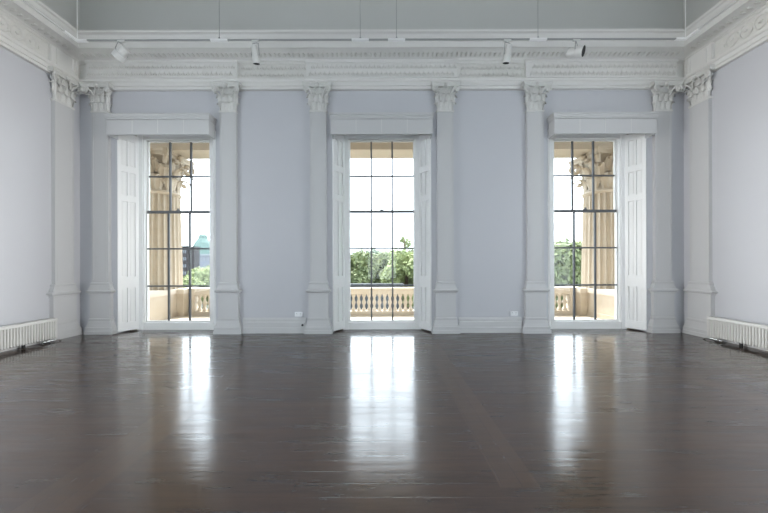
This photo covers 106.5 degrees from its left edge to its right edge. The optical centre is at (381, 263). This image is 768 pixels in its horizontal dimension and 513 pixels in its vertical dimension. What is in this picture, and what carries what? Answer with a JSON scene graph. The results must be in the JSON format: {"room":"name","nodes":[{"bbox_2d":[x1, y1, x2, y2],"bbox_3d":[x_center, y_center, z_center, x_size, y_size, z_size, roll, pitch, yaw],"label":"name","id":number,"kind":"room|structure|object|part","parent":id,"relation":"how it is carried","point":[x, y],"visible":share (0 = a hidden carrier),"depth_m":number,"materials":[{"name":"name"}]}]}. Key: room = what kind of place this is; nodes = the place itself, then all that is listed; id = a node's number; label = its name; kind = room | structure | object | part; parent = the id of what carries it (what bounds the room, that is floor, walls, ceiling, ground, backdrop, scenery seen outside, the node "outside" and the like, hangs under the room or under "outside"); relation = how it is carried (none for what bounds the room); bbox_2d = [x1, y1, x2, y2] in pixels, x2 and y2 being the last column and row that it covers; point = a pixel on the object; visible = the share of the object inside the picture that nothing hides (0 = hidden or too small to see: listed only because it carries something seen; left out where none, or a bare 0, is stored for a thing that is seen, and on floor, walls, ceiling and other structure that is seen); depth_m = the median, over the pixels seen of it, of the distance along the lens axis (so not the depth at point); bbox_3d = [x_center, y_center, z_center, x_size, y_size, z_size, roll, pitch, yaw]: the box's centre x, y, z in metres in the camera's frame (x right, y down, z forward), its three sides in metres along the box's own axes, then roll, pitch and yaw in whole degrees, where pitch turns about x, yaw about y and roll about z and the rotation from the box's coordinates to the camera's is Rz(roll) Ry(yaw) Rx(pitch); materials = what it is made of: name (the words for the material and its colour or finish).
{"room":"empty ballroom","nodes":[
{"label":"empty ballroom","id":0,"kind":"room"},
{"bbox_2d":[0,0,79,325],"bbox_3d":[-7.027,-2.572,0.015,0.300,8.300,13.030,0,0,0],"label":"wall","id":1,"kind":"structure","parent":0,"point":[25,89],"depth_m":5.57,"materials":[{"name":"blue paint"}]},
{"bbox_2d":[0,341,43,351],"bbox_3d":[-6.839,1.405,-0.355,0.055,0.345,12.290,0,0,0],"label":"baseboard","id":2,"kind":"structure","parent":1,"relation":"attached to","point":[38,342],"depth_m":5.38,"materials":[{"name":"paint"}]},
{"bbox_2d":[44,66,84,341],"bbox_3d":[-6.770,-1.220,6.150,0.207,5.595,0.654,0,0,0],"label":"pilaster","id":3,"kind":"object","parent":1,"relation":"attached to","point":[62,294],"visible":0.96,"depth_m":6.11,"materials":[{"name":"paint"}]},
{"bbox_3d":[-6.804,0.555,6.150,0.130,0.285,0.570,0,0,0],"label":"moulding","id":4,"kind":"part","parent":3,"relation":"part of","materials":[{"name":"paint"}]},
{"bbox_2d":[79,0,683,332],"bbox_3d":[-0.007,-2.590,6.690,14.340,8.300,0.320,0,0,0],"label":"wall","id":5,"kind":"structure","parent":0,"point":[489,127],"depth_m":6.53,"materials":[{"name":"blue paint"}]},
{"bbox_2d":[79,82,116,334],"bbox_3d":[-6.343,-1.221,6.426,0.654,5.595,0.207,0,0,0],"label":"pilaster","id":6,"kind":"object","parent":5,"relation":"attached to","point":[101,291],"visible":1,"depth_m":6.46,"materials":[{"name":"paint"}]},
{"bbox_3d":[-6.339,0.554,6.465,0.570,0.285,0.130,0,0,0],"label":"moulding","id":7,"kind":"part","parent":6,"relation":"part of","materials":[{"name":"paint"}]},
{"bbox_2d":[104,113,216,139],"bbox_3d":[-4.908,-3.057,6.388,2.300,0.460,0.285,0,0,0],"label":"box","id":8,"kind":"object","parent":5,"relation":"attached to","point":[117,123],"visible":1,"depth_m":6.28,"materials":[{"name":"paint"}]},
{"bbox_2d":[210,81,242,333],"bbox_3d":[-3.463,-1.228,6.426,0.654,5.595,0.207,0,0,0],"label":"pilaster","id":9,"kind":"object","parent":5,"relation":"attached to","point":[228,291],"visible":1,"depth_m":6.46,"materials":[{"name":"paint"}]},
{"bbox_3d":[-3.459,0.547,6.465,0.570,0.285,0.130,0,0,0],"label":"moulding","id":10,"kind":"part","parent":9,"relation":"part of","materials":[{"name":"paint"}]},
{"bbox_2d":[295,312,302,316],"bbox_3d":[-1.892,1.140,6.510,0.170,0.100,0.040,0,0,0],"label":"wall socket","id":11,"kind":"object","parent":5,"relation":"attached to","point":[297,314],"visible":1,"depth_m":6.50,"materials":[{"name":"white plastic"}]},
{"bbox_2d":[302,81,332,333],"bbox_3d":[-1.433,-1.234,6.426,0.654,5.595,0.207,0,0,0],"label":"pilaster","id":12,"kind":"object","parent":5,"relation":"attached to","point":[318,320],"visible":1,"depth_m":6.46,"materials":[{"name":"paint"}]},
{"bbox_3d":[-1.429,0.541,6.465,0.570,0.285,0.130,0,0,0],"label":"moulding","id":13,"kind":"part","parent":12,"relation":"part of","materials":[{"name":"paint"}]},
{"bbox_2d":[329,112,433,138],"bbox_3d":[-0.008,-3.070,6.388,2.300,0.460,0.285,0,0,0],"label":"box","id":14,"kind":"object","parent":5,"relation":"attached to","point":[342,123],"visible":1,"depth_m":6.28,"materials":[{"name":"paint"}]},
{"bbox_2d":[242,317,521,333],"bbox_3d":[0.004,1.387,6.503,6.320,0.345,0.055,0,0,0],"label":"baseboard","id":15,"kind":"structure","parent":5,"relation":"attached to","point":[466,324],"depth_m":6.49,"materials":[{"name":"paint"}]},
{"bbox_2d":[0,0,767,61],"bbox_3d":[-0.012,-4.725,0.015,13.740,0.370,13.030,0,0,0],"label":"trim","id":16,"kind":"structure","parent":5,"relation":"attached to","point":[486,49],"depth_m":6.13,"materials":[{"name":"white paint"}]},
{"bbox_2d":[0,3,767,78],"bbox_3d":[-0.011,-4.340,0.015,13.740,0.400,13.030,0,0,0],"label":"trim","id":17,"kind":"structure","parent":5,"relation":"attached to","point":[426,68],"depth_m":6.39,"materials":[{"name":"grey paint"}]},
{"bbox_2d":[0,25,767,91],"bbox_3d":[-0.011,-4.043,0.015,13.740,0.205,13.030,0,0,0],"label":"trim","id":18,"kind":"structure","parent":5,"relation":"attached to","point":[757,39],"depth_m":6.43,"materials":[{"name":"white paint"}]},
{"bbox_2d":[431,81,460,333],"bbox_3d":[1.427,-1.241,6.426,0.654,5.595,0.207,0,0,0],"label":"pilaster","id":19,"kind":"object","parent":5,"relation":"attached to","point":[445,290],"visible":1,"depth_m":6.46,"materials":[{"name":"paint"}]},
{"bbox_3d":[1.431,0.534,6.465,0.570,0.285,0.130,0,0,0],"label":"moulding","id":20,"kind":"part","parent":19,"relation":"part of","materials":[{"name":"paint"}]},
{"bbox_2d":[510,311,517,315],"bbox_3d":[2.993,1.122,6.510,0.170,0.100,0.040,0,0,0],"label":"wall socket","id":21,"kind":"object","parent":5,"relation":"attached to","point":[512,313],"visible":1,"depth_m":6.50,"materials":[{"name":"white plastic"}]},
{"bbox_2d":[521,81,552,333],"bbox_3d":[3.457,-1.247,6.426,0.654,5.595,0.207,0,0,0],"label":"pilaster","id":22,"kind":"object","parent":5,"relation":"attached to","point":[535,321],"visible":1,"depth_m":6.46,"materials":[{"name":"paint"}]},
{"bbox_3d":[3.461,0.528,6.465,0.570,0.285,0.130,0,0,0],"label":"moulding","id":23,"kind":"part","parent":22,"relation":"part of","materials":[{"name":"paint"}]},
{"bbox_2d":[546,112,659,138],"bbox_3d":[4.892,-3.083,6.388,2.300,0.460,0.285,0,0,0],"label":"box","id":24,"kind":"object","parent":5,"relation":"attached to","point":[645,123],"visible":1,"depth_m":6.28,"materials":[{"name":"paint"}]},
{"bbox_2d":[647,80,683,332],"bbox_3d":[6.337,-1.254,6.426,0.654,5.595,0.207,0,0,0],"label":"pilaster","id":25,"kind":"object","parent":5,"relation":"attached to","point":[662,289],"visible":0.99,"depth_m":6.46,"materials":[{"name":"paint"}]},
{"bbox_3d":[6.341,0.521,6.465,0.570,0.285,0.130,0,0,0],"label":"moulding","id":26,"kind":"part","parent":25,"relation":"part of","materials":[{"name":"paint"}]},
{"bbox_2d":[166,315,597,319],"bbox_3d":[0.005,1.930,8.725,19.600,0.500,3.150,0,0,0],"label":"floor","id":27,"kind":"structure","parent":0,"point":[353,317],"depth_m":9.00,"materials":[{"name":"stone"}]},
{"bbox_2d":[149,147,194,289],"bbox_3d":[-7.312,-0.706,9.500,1.778,5.770,1.778,0,0,-21],"label":"stone column","id":28,"kind":"structure","parent":27,"relation":"on","point":[159,157],"depth_m":9.11,"materials":[{"name":"stone"}]},
{"bbox_2d":[149,287,199,319],"bbox_3d":[-7.282,1.254,8.590,1.830,0.890,2.880,0,0,0],"label":"parapet","id":29,"kind":"object","parent":27,"relation":"on","point":[179,298],"visible":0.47,"depth_m":8.85,"materials":[{"name":"stone"}]},
{"bbox_2d":[188,287,575,315],"bbox_3d":[0.003,1.235,9.600,12.740,0.890,0.340,0,0,0],"label":"balustrade","id":30,"kind":"object","parent":27,"relation":"on","point":[566,292],"visible":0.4,"depth_m":9.50,"materials":[{"name":"stone"}]},
{"bbox_3d":[0.002,0.895,9.600,12.740,0.210,0.340,0,0,0],"label":"rail","id":31,"kind":"part","parent":30,"relation":"part of","materials":[{"name":"stone"}]},
{"bbox_2d":[564,286,614,318],"bbox_3d":[7.288,1.216,8.590,1.830,0.890,2.880,0,0,0],"label":"parapet","id":32,"kind":"object","parent":27,"relation":"on","point":[584,297],"visible":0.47,"depth_m":8.93,"materials":[{"name":"stone"}]},
{"bbox_2d":[568,146,614,288],"bbox_3d":[7.308,-0.744,9.500,1.778,5.770,1.778,0,0,-21],"label":"stone column","id":33,"kind":"structure","parent":27,"relation":"on","point":[603,155],"depth_m":9.11,"materials":[{"name":"stone"}]},
{"bbox_2d":[150,142,612,158],"bbox_3d":[-0.011,-4.000,9.420,19.600,0.780,0.840,0,0,0],"label":"beam","id":34,"kind":"structure","parent":33,"relation":"on","point":[358,150],"depth_m":9.05,"materials":[{"name":"stone"}]},
{"bbox_2d":[0,329,767,512],"bbox_3d":[0.004,1.685,0.175,14.340,0.250,13.950,0,0,0],"label":"floor","id":35,"kind":"structure","parent":0,"point":[351,420],"depth_m":2.79,"materials":[{"name":"brown wood"}]},
{"bbox_2d":[0,318,61,349],"bbox_3d":[-6.654,1.342,4.958,0.135,0.490,1.917,0,0,0],"label":"radiator","id":36,"kind":"object","parent":35,"relation":"on","point":[20,334],"visible":1,"depth_m":5.37,"materials":[{"name":"white metal"}]},
{"bbox_2d":[703,316,767,348],"bbox_3d":[6.661,1.308,4.958,0.135,0.490,1.917,0,0,0],"label":"radiator","id":37,"kind":"object","parent":35,"relation":"on","point":[741,332],"visible":1,"depth_m":5.34,"materials":[{"name":"white metal"}]},
{"bbox_2d":[683,0,767,324],"bbox_3d":[7.013,-2.608,0.015,0.300,8.300,13.030,0,0,0],"label":"wall","id":38,"kind":"structure","parent":0,"point":[739,93],"depth_m":5.53,"materials":[{"name":"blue paint"}]},
{"bbox_2d":[679,64,719,339],"bbox_3d":[6.763,-1.255,6.150,0.207,5.595,0.654,0,0,0],"label":"pilaster","id":39,"kind":"object","parent":38,"relation":"attached to","point":[701,291],"visible":0.98,"depth_m":6.10,"materials":[{"name":"paint"}]},
{"bbox_3d":[6.806,0.520,6.150,0.130,0.285,0.570,0,0,0],"label":"moulding","id":40,"kind":"part","parent":39,"relation":"part of","materials":[{"name":"paint"}]},
{"bbox_2d":[720,338,767,350],"bbox_3d":[6.846,1.370,-0.355,0.055,0.345,12.290,0,0,0],"label":"baseboard","id":41,"kind":"structure","parent":38,"relation":"attached to","point":[764,349],"depth_m":5.36,"materials":[{"name":"paint"}]},
{"bbox_3d":[-0.001,-0.440,7.000,19.740,18.000,0.300,0,0,0],"label":"wall","id":42,"kind":"structure","parent":0,"visible":0},
{"bbox_2d":[117,135,138,331],"bbox_3d":[-5.919,-0.742,6.693,0.062,4.565,0.384,0,0,34],"label":"window shutter","id":43,"kind":"object","parent":42,"relation":"attached to","point":[127,145],"visible":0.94,"depth_m":6.66,"materials":[{"name":"white wood"}]},
{"bbox_3d":[-5.916,-0.754,6.690,0.010,4.160,0.216,0,0,34],"label":"raised panel","id":44,"kind":"part","parent":43,"relation":"part of","materials":[{"name":"white wood"}]},
{"bbox_2d":[137,135,213,329],"bbox_3d":[-4.902,-0.757,6.995,1.860,4.660,0.330,0,0,0],"label":"window","id":45,"kind":"structure","parent":42,"relation":"in","point":[145,323],"depth_m":6.86,"materials":[{"name":"white wood"}]},
{"bbox_3d":[-4.906,-2.120,7.000,1.600,1.765,0.044,0,0,0],"label":"sash","id":46,"kind":"part","parent":45,"relation":"part of","materials":[{"name":"white"}]},
{"bbox_3d":[-4.900,0.070,6.945,1.600,2.705,0.044,0,0,0],"label":"sash","id":47,"kind":"part","parent":45,"relation":"part of","materials":[{"name":"white"}]},
{"bbox_2d":[213,131,215,328],"bbox_3d":[-3.885,-0.747,6.693,0.062,4.565,0.384,0,0,-34],"label":"window shutter","id":48,"kind":"object","parent":45,"relation":"attached to","point":[214,140],"visible":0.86,"depth_m":6.53,"materials":[{"name":"white wood"}]},
{"bbox_2d":[332,135,344,330],"bbox_3d":[-1.019,-0.755,6.693,0.062,4.565,0.384,0,0,34],"label":"window shutter","id":49,"kind":"object","parent":42,"relation":"attached to","point":[338,146],"visible":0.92,"depth_m":6.67,"materials":[{"name":"white wood"}]},
{"bbox_3d":[-1.016,-0.767,6.690,0.010,4.160,0.216,0,0,34],"label":"raised panel","id":50,"kind":"part","parent":49,"relation":"part of","materials":[{"name":"white wood"}]},
{"bbox_2d":[343,135,420,329],"bbox_3d":[-0.002,-0.770,6.995,1.860,4.660,0.330,0,0,0],"label":"window","id":51,"kind":"structure","parent":42,"relation":"in","point":[349,324],"depth_m":6.85,"materials":[{"name":"white"}]},
{"bbox_3d":[-0.006,-2.132,7.000,1.600,1.765,0.044,0,0,0],"label":"sash","id":52,"kind":"part","parent":51,"relation":"part of","materials":[{"name":"white"}]},
{"bbox_3d":[0.000,0.058,6.945,1.600,2.705,0.044,0,0,0],"label":"sash","id":53,"kind":"part","parent":51,"relation":"part of","materials":[{"name":"white"}]},
{"bbox_2d":[419,135,431,330],"bbox_3d":[1.015,-0.760,6.693,0.062,4.565,0.384,0,0,-34],"label":"window shutter","id":54,"kind":"object","parent":42,"relation":"attached to","point":[425,285],"visible":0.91,"depth_m":6.67,"materials":[{"name":"white wood"}]},
{"bbox_3d":[1.012,-0.773,6.690,0.010,4.160,0.216,0,0,-34],"label":"raised panel","id":55,"kind":"part","parent":54,"relation":"part of","materials":[{"name":"white wood"}]},
{"bbox_2d":[550,134,626,328],"bbox_3d":[4.898,-0.783,6.995,1.860,4.660,0.330,0,0,0],"label":"window","id":56,"kind":"structure","parent":42,"relation":"in","point":[618,140],"depth_m":6.86,"materials":[{"name":"white wood"}]},
{"bbox_2d":[548,138,550,326],"bbox_3d":[3.881,-0.768,6.693,0.062,4.565,0.384,0,0,34],"label":"window shutter","id":57,"kind":"object","parent":56,"relation":"attached to","point":[549,182],"visible":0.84,"depth_m":6.56,"materials":[{"name":"white wood"}]},
{"bbox_3d":[4.894,-2.145,7.000,1.600,1.765,0.044,0,0,0],"label":"sash","id":58,"kind":"part","parent":56,"relation":"part of","materials":[{"name":"white"}]},
{"bbox_3d":[4.900,0.045,6.945,1.600,2.705,0.044,0,0,0],"label":"sash","id":59,"kind":"part","parent":56,"relation":"part of","materials":[{"name":"white"}]},
{"bbox_2d":[625,134,646,329],"bbox_3d":[5.915,-0.773,6.693,0.062,4.565,0.384,0,0,-34],"label":"window shutter","id":60,"kind":"object","parent":42,"relation":"attached to","point":[635,144],"visible":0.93,"depth_m":6.67,"materials":[{"name":"white wood"}]},
{"bbox_3d":[5.912,-0.785,6.690,0.010,4.160,0.216,0,0,-34],"label":"raised panel","id":61,"kind":"part","parent":60,"relation":"part of","materials":[{"name":"white wood"}]},
{"bbox_3d":[-0.018,-6.990,0.175,14.340,0.500,13.950,0,0,0],"label":"ceiling","id":62,"kind":"structure","parent":0,"visible":0},
{"bbox_2d":[21,0,738,42],"bbox_3d":[-0.015,-5.587,-0.087,12.132,2.307,11.626,0,0,0],"label":"track","id":63,"kind":"object","parent":62,"relation":"hanging from","point":[685,38],"visible":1,"depth_m":5.68,"materials":[{"name":"grey metal"}]},
{"bbox_3d":[-6.052,-4.439,-0.108,0.036,0.018,11.584,0,0,0],"label":"rail","id":64,"kind":"part","parent":63,"relation":"part of","materials":[{"name":"white metal"}]},
{"bbox_3d":[-6.055,-5.588,5.700,0.011,2.273,0.010,0,0,0],"label":"suspension rod","id":65,"kind":"part","parent":63,"relation":"part of","materials":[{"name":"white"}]},
{"bbox_2d":[111,40,130,62],"bbox_3d":[-5.171,-4.232,5.700,0.320,0.401,0.236,0,0,0],"label":"track spotlight","id":66,"kind":"object","parent":63,"relation":"hanging from","point":[122,52],"visible":1,"depth_m":5.65,"materials":[{"name":"white metal"}]},
{"bbox_3d":[-3.235,-5.595,5.700,0.044,2.273,0.044,0,0,0],"label":"suspension rod","id":67,"kind":"part","parent":63,"relation":"part of","materials":[{"name":"grey metal"}]},
{"bbox_3d":[-3.232,-4.442,5.700,0.340,0.034,0.052,0,0,0],"label":"joint plate","id":68,"kind":"part","parent":63,"relation":"part of","materials":[{"name":"white metal"}]},
{"bbox_2d":[251,40,259,64],"bbox_3d":[-2.515,-4.211,5.704,0.164,0.457,0.201,0,0,34],"label":"track spotlight","id":69,"kind":"object","parent":63,"relation":"hanging from","point":[255,57],"visible":1,"depth_m":5.67,"materials":[{"name":"white metal"}]},
{"bbox_3d":[-0.432,-4.449,5.700,0.340,0.034,0.052,0,0,0],"label":"joint plate","id":70,"kind":"part","parent":63,"relation":"part of","materials":[{"name":"white metal"}]},
{"bbox_3d":[-0.012,-4.455,5.700,12.080,0.018,0.032,0,0,0],"label":"rail","id":71,"kind":"part","parent":63,"relation":"part of","materials":[{"name":"grey metal"}]},
{"bbox_3d":[0.285,-5.604,5.700,0.044,2.273,0.044,0,0,0],"label":"suspension rod","id":72,"kind":"part","parent":63,"relation":"part of","materials":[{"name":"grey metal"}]},
{"bbox_3d":[0.288,-4.451,5.700,0.340,0.034,0.052,0,0,0],"label":"joint plate","id":73,"kind":"part","parent":63,"relation":"part of","materials":[{"name":"white metal"}]},
{"bbox_2d":[502,39,511,64],"bbox_3d":[2.491,-4.224,5.702,0.167,0.458,0.209,0,0,0],"label":"track spotlight","id":74,"kind":"object","parent":63,"relation":"hanging from","point":[507,52],"visible":1,"depth_m":5.67,"materials":[{"name":"white metal"}]},
{"bbox_3d":[3.098,-4.458,5.700,0.340,0.034,0.052,0,0,0],"label":"joint plate","id":75,"kind":"part","parent":63,"relation":"part of","materials":[{"name":"white metal"}]},
{"bbox_2d":[566,39,585,58],"bbox_3d":[3.857,-4.261,5.704,0.322,0.390,0.247,0,0,36],"label":"track spotlight","id":76,"kind":"object","parent":63,"relation":"hanging from","point":[575,52],"visible":1,"depth_m":5.66,"materials":[{"name":"white metal"}]},
{"bbox_3d":[6.025,-5.619,5.700,0.011,2.273,0.010,0,0,0],"label":"suspension rod","id":77,"kind":"part","parent":63,"relation":"part of","materials":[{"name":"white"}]},
{"bbox_3d":[6.028,-4.471,-0.108,0.036,0.018,11.584,0,0,0],"label":"rail","id":78,"kind":"part","parent":63,"relation":"part of","materials":[{"name":"grey metal"}]},
{"label":"outside","id":79,"kind":"structure","parent":0,"visible":0},
{"bbox_3d":[0.026,9.810,205.300,520.000,0.500,389.400,0,0,0],"label":"ground","id":80,"kind":"structure","parent":79,"visible":0},
{"bbox_2d":[182,246,199,278],"bbox_3d":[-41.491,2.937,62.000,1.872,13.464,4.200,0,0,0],"label":"tower block","id":81,"kind":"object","parent":80,"relation":"on","point":[195,254],"visible":0.36,"depth_m":61.19,"materials":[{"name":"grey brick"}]},
{"bbox_2d":[183,276,205,301],"bbox_3d":[-17.905,5.285,26.065,3.262,8.751,3.110,0,0,22],"label":"tree","id":82,"kind":"object","parent":80,"relation":"on","point":[194,281],"visible":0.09,"depth_m":25.85,"materials":[{"name":"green plant"}]},
{"bbox_2d":[186,266,209,306],"bbox_3d":[-18.435,4.937,29.923,4.215,9.451,3.907,0,0,21],"label":"tree","id":83,"kind":"object","parent":80,"relation":"on","point":[203,274],"visible":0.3,"depth_m":28.92,"materials":[{"name":"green plant"}]},
{"bbox_2d":[193,234,209,267],"bbox_3d":[-47.911,0.724,78.950,8.213,17.922,8.500,0,0,0],"label":"domed building","id":84,"kind":"structure","parent":80,"relation":"on","point":[202,241],"depth_m":76.97,"materials":[{"name":"green metal"}]},
{"bbox_2d":[350,249,384,282],"bbox_3d":[-2.961,3.887,34.042,6.220,11.469,6.524,0,0,25],"label":"tree","id":85,"kind":"object","parent":80,"relation":"on","point":[360,265],"visible":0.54,"depth_m":32.20,"materials":[{"name":"green plant"}]},
{"bbox_2d":[364,249,389,255],"bbox_3d":[-0.679,3.655,41.912,8.546,11.922,9.700,0,0,38],"label":"tree","id":86,"kind":"object","parent":80,"relation":"on","point":[375,251],"visible":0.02,"depth_m":40.61,"materials":[{"name":"green plant"}]},
{"bbox_2d":[351,283,403,309],"bbox_3d":[-1.156,5.497,21.000,5.468,8.133,0.560,0,0,0],"label":"wall","id":87,"kind":"structure","parent":80,"relation":"on","point":[356,297],"depth_m":20.80,"materials":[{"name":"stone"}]},
{"bbox_2d":[370,249,402,299],"bbox_3d":[1.170,3.822,36.056,6.932,11.577,7.479,0,0,36],"label":"tree","id":88,"kind":"object","parent":80,"relation":"on","point":[386,257],"visible":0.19,"depth_m":34.14,"materials":[{"name":"green plant"}]},
{"bbox_2d":[379,246,413,309],"bbox_3d":[2.126,4.064,24.094,4.698,11.086,4.478,0,0,21],"label":"tree","id":89,"kind":"object","parent":80,"relation":"on","point":[403,262],"visible":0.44,"depth_m":22.92,"materials":[{"name":"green plant"}]},
{"bbox_2d":[398,235,412,308],"bbox_3d":[2.210,3.404,27.056,1.714,12.407,1.584,0,0,44],"label":"tree","id":90,"kind":"object","parent":80,"relation":"on","point":[402,239],"visible":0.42,"depth_m":27.00,"materials":[{"name":"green plant"}]},
{"bbox_3d":[2.188,-0.905,27.051,1.702,3.790,1.556,0,0,43],"label":"crown","id":91,"kind":"part","parent":90,"relation":"part of","materials":[{"name":"green plant"}]},
{"bbox_2d":[554,237,581,307],"bbox_3d":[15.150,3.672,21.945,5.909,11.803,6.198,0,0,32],"label":"tree","id":92,"kind":"object","parent":80,"relation":"on","point":[563,258],"visible":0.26,"depth_m":20.41,"materials":[{"name":"green plant"}]}
]}

